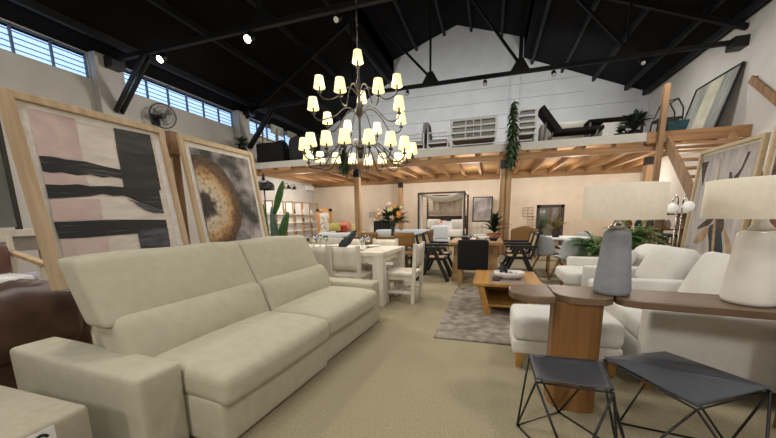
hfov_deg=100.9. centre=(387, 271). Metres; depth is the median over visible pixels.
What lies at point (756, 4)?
roof beam
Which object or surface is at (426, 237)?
armchair
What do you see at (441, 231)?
chair
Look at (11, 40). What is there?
window
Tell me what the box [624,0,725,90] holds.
roof beam
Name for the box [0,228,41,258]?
sideboard
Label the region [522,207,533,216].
wall frame
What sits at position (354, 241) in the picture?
dining chair
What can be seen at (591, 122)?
daybed
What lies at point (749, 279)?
table lamp
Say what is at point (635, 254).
cushion
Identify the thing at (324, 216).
screen
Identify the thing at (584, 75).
trim
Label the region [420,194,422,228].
drape
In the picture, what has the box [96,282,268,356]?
lumbar cushion
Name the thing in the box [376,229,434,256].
sofa
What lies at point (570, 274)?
seat cushion
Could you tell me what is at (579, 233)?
shell chair
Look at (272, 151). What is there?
sofa
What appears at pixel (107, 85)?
pillar
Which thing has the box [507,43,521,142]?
trim
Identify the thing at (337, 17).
track spotlight
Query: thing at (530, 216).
wall frame
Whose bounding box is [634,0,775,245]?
wall
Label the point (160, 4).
roof truss
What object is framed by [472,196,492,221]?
framed art
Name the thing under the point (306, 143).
chandelier
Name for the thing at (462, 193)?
drape
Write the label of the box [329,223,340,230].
cushion
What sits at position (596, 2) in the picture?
beam
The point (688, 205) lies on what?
floor lamp
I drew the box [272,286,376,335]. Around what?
seat cushion
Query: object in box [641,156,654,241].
timber post
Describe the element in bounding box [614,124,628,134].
potted plant
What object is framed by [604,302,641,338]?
seat cushion
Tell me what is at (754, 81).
handrail
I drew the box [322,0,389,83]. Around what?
roof truss
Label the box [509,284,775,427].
console table
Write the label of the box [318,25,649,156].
wall
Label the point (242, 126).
trim
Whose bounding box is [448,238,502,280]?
dining table
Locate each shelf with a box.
[262,200,317,240]
[488,289,526,307]
[623,213,686,247]
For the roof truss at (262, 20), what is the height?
5.476 m
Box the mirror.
[536,204,564,248]
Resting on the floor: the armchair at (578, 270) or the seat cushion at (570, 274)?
the armchair at (578, 270)
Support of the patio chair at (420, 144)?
on the mezzanine
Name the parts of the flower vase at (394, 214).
flower, flower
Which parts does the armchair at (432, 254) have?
frame, leg, leg, armrest, seat frame, armrest, leg, leg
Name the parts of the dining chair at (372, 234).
backrest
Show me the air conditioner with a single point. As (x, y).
(305, 188)
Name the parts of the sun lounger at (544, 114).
backrest, seat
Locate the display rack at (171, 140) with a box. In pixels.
[165,130,190,243]
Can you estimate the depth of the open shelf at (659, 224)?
7.21 m
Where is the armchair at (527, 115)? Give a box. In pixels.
[516,107,538,142]
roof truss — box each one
[9,0,320,138]
[103,0,393,114]
[147,0,342,121]
[243,0,750,148]
[246,0,349,88]
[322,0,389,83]
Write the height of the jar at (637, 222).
0.208 m
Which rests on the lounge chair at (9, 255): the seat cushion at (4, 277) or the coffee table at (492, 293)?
the seat cushion at (4, 277)
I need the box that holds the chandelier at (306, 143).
[298,0,417,172]
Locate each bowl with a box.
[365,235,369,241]
[478,236,488,239]
[488,237,498,240]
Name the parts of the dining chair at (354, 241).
backrest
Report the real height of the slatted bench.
0.920 m
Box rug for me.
[434,288,549,344]
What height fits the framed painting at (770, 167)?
1.813 m
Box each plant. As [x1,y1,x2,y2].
[233,136,248,149]
[337,144,350,176]
[484,211,511,256]
[502,101,521,170]
[541,217,567,236]
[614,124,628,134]
[616,109,656,133]
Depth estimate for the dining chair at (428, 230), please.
7.75 m
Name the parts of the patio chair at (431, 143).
backrest, seat, frame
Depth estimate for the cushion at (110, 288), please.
2.04 m
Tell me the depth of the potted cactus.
6.54 m
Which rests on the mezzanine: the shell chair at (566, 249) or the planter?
the planter
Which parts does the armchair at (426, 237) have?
frame, armrest, leg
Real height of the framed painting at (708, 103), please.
1.631 m
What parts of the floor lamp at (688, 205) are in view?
globe, globe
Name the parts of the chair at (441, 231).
seat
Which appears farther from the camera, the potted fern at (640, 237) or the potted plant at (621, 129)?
the potted plant at (621, 129)
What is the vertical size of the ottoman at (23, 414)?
0.466 m
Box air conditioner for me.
[302,185,313,191]
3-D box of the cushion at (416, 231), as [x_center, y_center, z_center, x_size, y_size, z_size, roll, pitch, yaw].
[0.730,-1.001,9.150,0.740,0.439,0.238,2,10,17]
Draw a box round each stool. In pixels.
[516,354,617,437]
[603,351,771,437]
[657,233,680,246]
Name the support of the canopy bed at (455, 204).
on the floor
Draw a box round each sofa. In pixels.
[10,235,379,437]
[256,141,289,162]
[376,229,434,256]
[604,278,775,392]
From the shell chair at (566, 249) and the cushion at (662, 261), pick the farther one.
the shell chair at (566, 249)
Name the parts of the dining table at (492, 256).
leg, leg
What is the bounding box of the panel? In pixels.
[0,121,22,228]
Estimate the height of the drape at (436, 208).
0.860 m
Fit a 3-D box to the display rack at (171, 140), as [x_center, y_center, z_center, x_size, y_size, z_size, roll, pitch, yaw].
[-2.007,-0.321,3.201,0.284,2.090,1.920,2,10,17]
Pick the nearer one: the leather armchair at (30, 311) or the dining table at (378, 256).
the leather armchair at (30, 311)
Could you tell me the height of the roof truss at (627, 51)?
5.473 m
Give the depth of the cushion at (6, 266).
3.41 m
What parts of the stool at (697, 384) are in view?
sling seat, wire leg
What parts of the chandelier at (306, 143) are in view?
lamp shade, lamp shade, lamp shade, lamp shade, lamp shade, lamp shade, lamp shade, lamp shade, arm, arm, arm, arm, lamp shade, arm, arm, arm, lamp shade, arm, arm, lamp shade, lamp shade, arm, arm, lamp shade, lamp shade, stem, lamp shade, arm, lamp shade, arm, lamp shade, arm, lamp shade, lamp shade, arm, arm, arm, lamp shade, arm, arm, arm, arm, lamp shade, lamp shade, lamp shade, lamp shade, lamp shade, lamp shade, lamp shade, lamp shade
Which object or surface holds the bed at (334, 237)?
on the floor
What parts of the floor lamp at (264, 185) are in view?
lamp shade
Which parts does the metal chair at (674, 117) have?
seat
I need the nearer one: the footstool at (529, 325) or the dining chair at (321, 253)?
the footstool at (529, 325)
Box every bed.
[317,231,364,244]
[418,191,468,240]
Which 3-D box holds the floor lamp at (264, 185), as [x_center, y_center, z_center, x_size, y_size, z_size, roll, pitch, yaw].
[-2.704,-1.065,7.165,0.450,2.206,0.450,2,10,17]
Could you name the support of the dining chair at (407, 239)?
on the floor
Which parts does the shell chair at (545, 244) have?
leg, leg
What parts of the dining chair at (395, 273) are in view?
leg, leg, seat rail, seat, leg, backrest, leg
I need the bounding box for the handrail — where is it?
[748,75,775,105]
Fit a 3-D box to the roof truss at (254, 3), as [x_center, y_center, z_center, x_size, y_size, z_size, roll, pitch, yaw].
[-4.091,-7.037,7.206,0.100,0.170,19.460,2,10,17]
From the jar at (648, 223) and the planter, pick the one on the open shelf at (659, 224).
the jar at (648, 223)
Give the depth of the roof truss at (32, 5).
7.97 m
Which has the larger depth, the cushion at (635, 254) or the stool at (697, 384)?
the cushion at (635, 254)
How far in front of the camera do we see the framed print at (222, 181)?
3.46 m
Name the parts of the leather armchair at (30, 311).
rolled arm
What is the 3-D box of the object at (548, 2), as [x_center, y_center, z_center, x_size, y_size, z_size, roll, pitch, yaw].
[3.340,-7.435,4.768,0.100,0.170,19.460,2,10,17]
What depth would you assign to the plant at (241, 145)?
12.14 m
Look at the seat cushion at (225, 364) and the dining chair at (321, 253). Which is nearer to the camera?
the seat cushion at (225, 364)
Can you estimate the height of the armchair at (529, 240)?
0.897 m
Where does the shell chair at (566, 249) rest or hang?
on the floor
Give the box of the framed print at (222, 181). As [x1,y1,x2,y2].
[176,133,268,242]
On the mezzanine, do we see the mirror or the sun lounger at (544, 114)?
the sun lounger at (544, 114)
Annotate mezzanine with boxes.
[254,124,752,187]
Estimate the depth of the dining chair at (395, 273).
4.63 m
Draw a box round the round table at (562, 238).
[547,236,594,273]
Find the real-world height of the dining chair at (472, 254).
0.840 m
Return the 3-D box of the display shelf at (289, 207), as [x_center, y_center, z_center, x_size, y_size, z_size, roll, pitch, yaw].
[-4.753,-2.399,15.552,0.490,2.000,4.620,2,10,17]
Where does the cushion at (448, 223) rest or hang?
on the canopy bed at (455, 204)
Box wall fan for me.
[149,103,176,128]
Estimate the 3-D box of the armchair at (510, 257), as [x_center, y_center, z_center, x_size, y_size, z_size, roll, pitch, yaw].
[2.573,-0.326,6.310,0.669,0.897,0.660,2,10,17]
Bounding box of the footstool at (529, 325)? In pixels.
[509,304,624,377]
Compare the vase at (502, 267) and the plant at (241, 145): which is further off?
the plant at (241, 145)
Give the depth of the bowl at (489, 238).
6.02 m
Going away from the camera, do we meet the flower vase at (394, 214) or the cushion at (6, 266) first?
the cushion at (6, 266)
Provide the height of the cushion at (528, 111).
0.584 m
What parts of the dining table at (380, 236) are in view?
leg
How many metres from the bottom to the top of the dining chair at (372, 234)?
0.902 m
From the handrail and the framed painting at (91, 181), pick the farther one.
the handrail
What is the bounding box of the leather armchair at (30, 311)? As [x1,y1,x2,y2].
[0,278,92,388]
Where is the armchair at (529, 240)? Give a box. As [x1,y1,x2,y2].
[502,230,535,267]
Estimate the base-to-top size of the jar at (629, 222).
0.225 m
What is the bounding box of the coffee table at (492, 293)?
[473,270,542,314]
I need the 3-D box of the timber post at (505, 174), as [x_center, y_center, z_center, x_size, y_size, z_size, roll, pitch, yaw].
[3.564,-1.948,9.822,0.340,2.820,0.340,2,10,17]
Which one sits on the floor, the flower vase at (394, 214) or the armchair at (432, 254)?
the armchair at (432, 254)
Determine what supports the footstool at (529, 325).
on the floor
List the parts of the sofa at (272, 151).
arm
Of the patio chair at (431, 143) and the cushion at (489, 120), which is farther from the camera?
the patio chair at (431, 143)
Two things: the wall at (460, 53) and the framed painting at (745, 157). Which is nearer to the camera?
the framed painting at (745, 157)
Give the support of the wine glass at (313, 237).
on the dining table at (378, 256)
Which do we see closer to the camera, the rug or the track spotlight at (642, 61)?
the rug
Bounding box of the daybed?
[583,115,645,136]
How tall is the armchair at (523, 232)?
0.900 m
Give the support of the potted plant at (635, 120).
on the mezzanine
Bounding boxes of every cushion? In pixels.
[0,245,12,273]
[0,273,35,282]
[58,242,256,327]
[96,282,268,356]
[154,311,328,405]
[228,235,317,282]
[258,264,331,310]
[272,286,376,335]
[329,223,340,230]
[336,225,346,231]
[340,222,350,229]
[347,224,354,231]
[376,229,400,239]
[401,229,425,243]
[427,219,440,227]
[437,220,445,225]
[442,221,452,228]
[451,219,461,228]
[452,120,472,136]
[474,118,495,135]
[510,304,624,347]
[519,110,534,131]
[555,265,582,285]
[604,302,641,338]
[632,250,638,265]
[633,244,655,265]
[635,245,700,279]
[678,251,729,294]
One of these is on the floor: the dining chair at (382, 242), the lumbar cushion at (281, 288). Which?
the dining chair at (382, 242)
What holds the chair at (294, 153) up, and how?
on the mezzanine
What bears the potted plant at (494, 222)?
on the floor
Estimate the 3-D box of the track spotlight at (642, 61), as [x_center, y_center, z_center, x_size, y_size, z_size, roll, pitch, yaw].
[6.912,-5.718,8.699,0.140,0.218,0.215,2,10,17]
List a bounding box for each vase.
[372,202,409,235]
[497,262,507,272]
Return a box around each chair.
[0,236,47,282]
[289,135,326,159]
[310,245,342,276]
[328,245,372,279]
[341,238,364,269]
[358,232,377,269]
[363,238,397,289]
[386,241,424,304]
[394,232,418,267]
[404,123,426,149]
[408,230,429,266]
[411,229,433,260]
[426,123,449,149]
[431,225,449,249]
[457,239,488,287]
[532,235,562,277]
[548,238,589,284]
[558,231,590,247]
[587,278,593,286]
[649,97,683,131]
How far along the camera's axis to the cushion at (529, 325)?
2.55 m
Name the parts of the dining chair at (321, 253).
backrest, leg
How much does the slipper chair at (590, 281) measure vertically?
0.680 m
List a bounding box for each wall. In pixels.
[0,17,316,273]
[314,172,639,239]
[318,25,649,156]
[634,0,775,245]
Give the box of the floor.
[91,239,775,437]
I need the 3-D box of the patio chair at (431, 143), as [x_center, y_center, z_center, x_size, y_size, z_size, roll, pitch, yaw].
[1.662,-4.418,10.625,0.743,0.970,0.585,2,10,17]
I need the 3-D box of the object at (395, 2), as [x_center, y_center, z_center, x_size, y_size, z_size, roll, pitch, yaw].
[-1.548,-8.900,6.059,0.100,0.140,19.460,2,10,17]
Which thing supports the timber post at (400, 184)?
on the floor
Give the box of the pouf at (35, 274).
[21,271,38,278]
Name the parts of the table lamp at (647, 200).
lamp shade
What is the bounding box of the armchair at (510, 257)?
[504,232,539,271]
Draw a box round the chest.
[470,222,492,237]
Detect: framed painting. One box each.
[0,87,188,290]
[680,132,771,255]
[684,61,744,128]
[750,125,775,227]
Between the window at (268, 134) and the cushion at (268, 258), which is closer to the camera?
the cushion at (268, 258)
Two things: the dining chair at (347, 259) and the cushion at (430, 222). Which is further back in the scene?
the cushion at (430, 222)
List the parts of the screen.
panel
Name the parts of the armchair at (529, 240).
armrest, frame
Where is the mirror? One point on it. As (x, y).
(545, 213)
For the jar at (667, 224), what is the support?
on the open shelf at (659, 224)
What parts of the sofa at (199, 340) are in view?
panel, arm, arm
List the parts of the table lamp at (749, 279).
lamp shade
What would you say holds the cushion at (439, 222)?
on the canopy bed at (455, 204)
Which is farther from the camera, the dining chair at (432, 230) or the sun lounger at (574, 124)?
the sun lounger at (574, 124)
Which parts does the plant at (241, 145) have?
pot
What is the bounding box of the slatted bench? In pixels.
[450,115,497,147]
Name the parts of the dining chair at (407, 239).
backrest, seat, leg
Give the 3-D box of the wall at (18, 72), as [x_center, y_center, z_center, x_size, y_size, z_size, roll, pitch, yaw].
[-7.188,-2.870,8.958,0.250,5.290,19.500,2,10,17]
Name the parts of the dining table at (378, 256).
leg, leg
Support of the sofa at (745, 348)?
on the floor
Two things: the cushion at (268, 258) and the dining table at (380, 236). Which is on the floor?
the dining table at (380, 236)
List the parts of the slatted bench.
seat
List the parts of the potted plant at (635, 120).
pot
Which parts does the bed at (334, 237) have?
mattress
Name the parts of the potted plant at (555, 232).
pot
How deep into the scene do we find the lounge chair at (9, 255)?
3.42 m
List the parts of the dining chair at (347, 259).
leg, backrest, seat, leg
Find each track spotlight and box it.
[156,51,167,62]
[244,31,254,43]
[333,11,341,22]
[639,57,645,64]
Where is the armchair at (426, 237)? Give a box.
[422,231,452,273]
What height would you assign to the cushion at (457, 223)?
0.414 m
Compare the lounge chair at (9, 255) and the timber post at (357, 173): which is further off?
the timber post at (357, 173)
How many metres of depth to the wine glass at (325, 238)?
5.04 m
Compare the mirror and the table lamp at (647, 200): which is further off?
the mirror
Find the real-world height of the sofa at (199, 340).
1.068 m
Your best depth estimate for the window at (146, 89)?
10.30 m
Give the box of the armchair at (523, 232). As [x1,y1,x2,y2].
[510,226,537,257]
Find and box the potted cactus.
[262,181,288,235]
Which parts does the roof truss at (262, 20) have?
gusset plate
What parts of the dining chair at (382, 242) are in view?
seat, backrest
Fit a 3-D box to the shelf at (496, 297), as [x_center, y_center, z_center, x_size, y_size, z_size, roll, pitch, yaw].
[1.576,0.348,4.311,0.570,0.030,0.840,2,10,17]
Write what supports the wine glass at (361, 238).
on the dining table at (378, 256)
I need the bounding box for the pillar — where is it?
[87,51,126,118]
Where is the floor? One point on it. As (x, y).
(396, 379)
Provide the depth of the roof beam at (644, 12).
10.12 m
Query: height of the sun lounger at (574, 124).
1.079 m
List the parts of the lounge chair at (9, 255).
armrest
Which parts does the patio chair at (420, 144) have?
frame, seat, backrest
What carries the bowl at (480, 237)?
on the dining table at (492, 256)
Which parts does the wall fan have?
wall arm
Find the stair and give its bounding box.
[664,131,762,198]
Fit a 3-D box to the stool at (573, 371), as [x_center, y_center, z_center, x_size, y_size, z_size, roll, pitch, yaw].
[0.965,0.727,1.729,0.494,0.437,0.458,-4,11,-19]
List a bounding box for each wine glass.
[311,235,315,241]
[323,236,327,242]
[359,236,364,242]
[365,235,369,247]
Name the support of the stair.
on the floor
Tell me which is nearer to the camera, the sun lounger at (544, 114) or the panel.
the panel
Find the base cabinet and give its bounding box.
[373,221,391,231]
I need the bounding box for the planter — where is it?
[665,119,689,130]
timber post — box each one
[353,169,361,234]
[398,182,402,230]
[498,160,511,254]
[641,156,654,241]
[645,83,670,235]
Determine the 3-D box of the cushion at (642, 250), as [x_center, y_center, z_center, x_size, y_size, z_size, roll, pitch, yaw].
[3.433,-0.141,4.233,0.346,0.440,0.720,2,10,17]
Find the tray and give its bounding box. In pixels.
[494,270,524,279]
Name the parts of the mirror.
glass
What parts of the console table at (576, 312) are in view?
panel leg, panel leg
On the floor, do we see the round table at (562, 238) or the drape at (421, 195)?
the round table at (562, 238)
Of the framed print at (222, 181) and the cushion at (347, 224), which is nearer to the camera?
the framed print at (222, 181)
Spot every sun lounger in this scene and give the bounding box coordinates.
[538,105,604,140]
[538,120,598,140]
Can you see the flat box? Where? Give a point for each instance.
(494, 278)
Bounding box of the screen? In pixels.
[317,209,331,232]
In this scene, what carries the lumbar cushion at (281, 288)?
on the sofa at (199, 340)
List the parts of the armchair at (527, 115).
seat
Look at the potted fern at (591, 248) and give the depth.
5.23 m
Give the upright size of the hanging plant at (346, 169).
1.109 m
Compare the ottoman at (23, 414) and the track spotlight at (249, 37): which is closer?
the ottoman at (23, 414)
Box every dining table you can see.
[309,244,404,305]
[342,234,414,267]
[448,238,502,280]
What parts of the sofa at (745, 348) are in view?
leg, arm, arm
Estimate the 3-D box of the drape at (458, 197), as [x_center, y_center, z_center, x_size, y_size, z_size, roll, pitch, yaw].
[2.380,-3.126,13.480,1.700,0.352,1.900,2,10,17]
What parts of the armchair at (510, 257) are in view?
leg, leg, armrest, seat frame, armrest, leg, frame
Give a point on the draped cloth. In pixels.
(346, 241)
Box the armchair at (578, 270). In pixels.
[555,244,655,286]
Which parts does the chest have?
drawer, drawer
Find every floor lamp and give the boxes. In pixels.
[258,173,274,214]
[667,195,694,246]
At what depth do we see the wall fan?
9.26 m
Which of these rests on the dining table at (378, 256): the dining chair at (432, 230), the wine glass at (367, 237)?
the wine glass at (367, 237)
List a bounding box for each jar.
[625,220,631,228]
[634,220,642,228]
[645,221,653,228]
[664,220,671,228]
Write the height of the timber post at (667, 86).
4.350 m
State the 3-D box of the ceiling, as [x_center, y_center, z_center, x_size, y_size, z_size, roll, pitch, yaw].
[0.229,-7.391,5.804,16.050,4.800,19.950,2,10,17]
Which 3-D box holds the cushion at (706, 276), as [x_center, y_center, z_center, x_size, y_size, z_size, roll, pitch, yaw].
[2.596,0.087,2.490,0.313,0.441,0.660,2,10,17]
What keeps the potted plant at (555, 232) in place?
on the round table at (562, 238)
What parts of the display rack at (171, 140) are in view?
rail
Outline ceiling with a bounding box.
[0,0,770,135]
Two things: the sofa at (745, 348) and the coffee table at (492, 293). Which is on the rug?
the coffee table at (492, 293)
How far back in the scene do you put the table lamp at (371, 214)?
13.72 m
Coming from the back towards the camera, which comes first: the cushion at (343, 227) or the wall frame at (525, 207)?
the wall frame at (525, 207)
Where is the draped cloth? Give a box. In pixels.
[339,230,356,246]
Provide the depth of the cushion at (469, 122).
10.08 m
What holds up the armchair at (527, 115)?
on the mezzanine
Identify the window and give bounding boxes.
[0,20,88,77]
[124,70,232,126]
[249,119,289,144]
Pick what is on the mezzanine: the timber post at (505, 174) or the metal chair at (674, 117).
the metal chair at (674, 117)
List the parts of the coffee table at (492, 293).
leg, panel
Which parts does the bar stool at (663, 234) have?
seat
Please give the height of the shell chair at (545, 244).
0.838 m
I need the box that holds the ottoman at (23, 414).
[0,385,92,437]
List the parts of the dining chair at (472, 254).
leg, backrest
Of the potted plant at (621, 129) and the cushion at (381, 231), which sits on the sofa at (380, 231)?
the cushion at (381, 231)
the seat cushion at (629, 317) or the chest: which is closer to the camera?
the seat cushion at (629, 317)
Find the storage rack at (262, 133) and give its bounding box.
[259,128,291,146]
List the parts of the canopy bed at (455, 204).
post, post, rail, mattress, headboard, post, post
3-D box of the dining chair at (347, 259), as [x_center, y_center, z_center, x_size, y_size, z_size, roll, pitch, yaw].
[-0.510,0.029,4.621,0.465,0.863,0.517,3,11,21]
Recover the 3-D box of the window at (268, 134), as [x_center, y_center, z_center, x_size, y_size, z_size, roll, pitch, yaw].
[-5.223,-6.309,14.845,0.150,0.580,3.928,2,10,17]
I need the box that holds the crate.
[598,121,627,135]
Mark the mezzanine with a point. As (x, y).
(623, 153)
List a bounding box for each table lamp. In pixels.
[369,212,376,231]
[581,181,669,296]
[699,175,775,306]
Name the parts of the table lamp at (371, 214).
lamp shade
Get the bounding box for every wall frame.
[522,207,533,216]
[527,216,535,225]
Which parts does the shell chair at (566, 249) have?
leg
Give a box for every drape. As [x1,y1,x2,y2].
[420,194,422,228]
[422,193,466,201]
[429,196,466,215]
[462,193,463,236]
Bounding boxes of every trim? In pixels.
[233,110,251,151]
[337,75,637,154]
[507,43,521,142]
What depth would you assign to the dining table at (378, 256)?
4.51 m
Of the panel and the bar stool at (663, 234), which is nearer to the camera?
the panel
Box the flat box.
[492,276,499,280]
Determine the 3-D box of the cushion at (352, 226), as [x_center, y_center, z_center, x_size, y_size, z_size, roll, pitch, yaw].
[-1.592,-1.915,13.813,0.500,0.336,0.277,2,10,17]
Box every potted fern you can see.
[559,231,602,258]
[596,220,670,250]
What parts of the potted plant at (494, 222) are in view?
pot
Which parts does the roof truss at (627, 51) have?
gusset plate, gusset plate, gusset plate, gusset plate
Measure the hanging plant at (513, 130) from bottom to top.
1.870 m
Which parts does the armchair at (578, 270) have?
arm, arm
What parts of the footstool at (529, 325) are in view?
leg, leg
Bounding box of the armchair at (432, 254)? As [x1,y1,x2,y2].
[415,233,451,281]

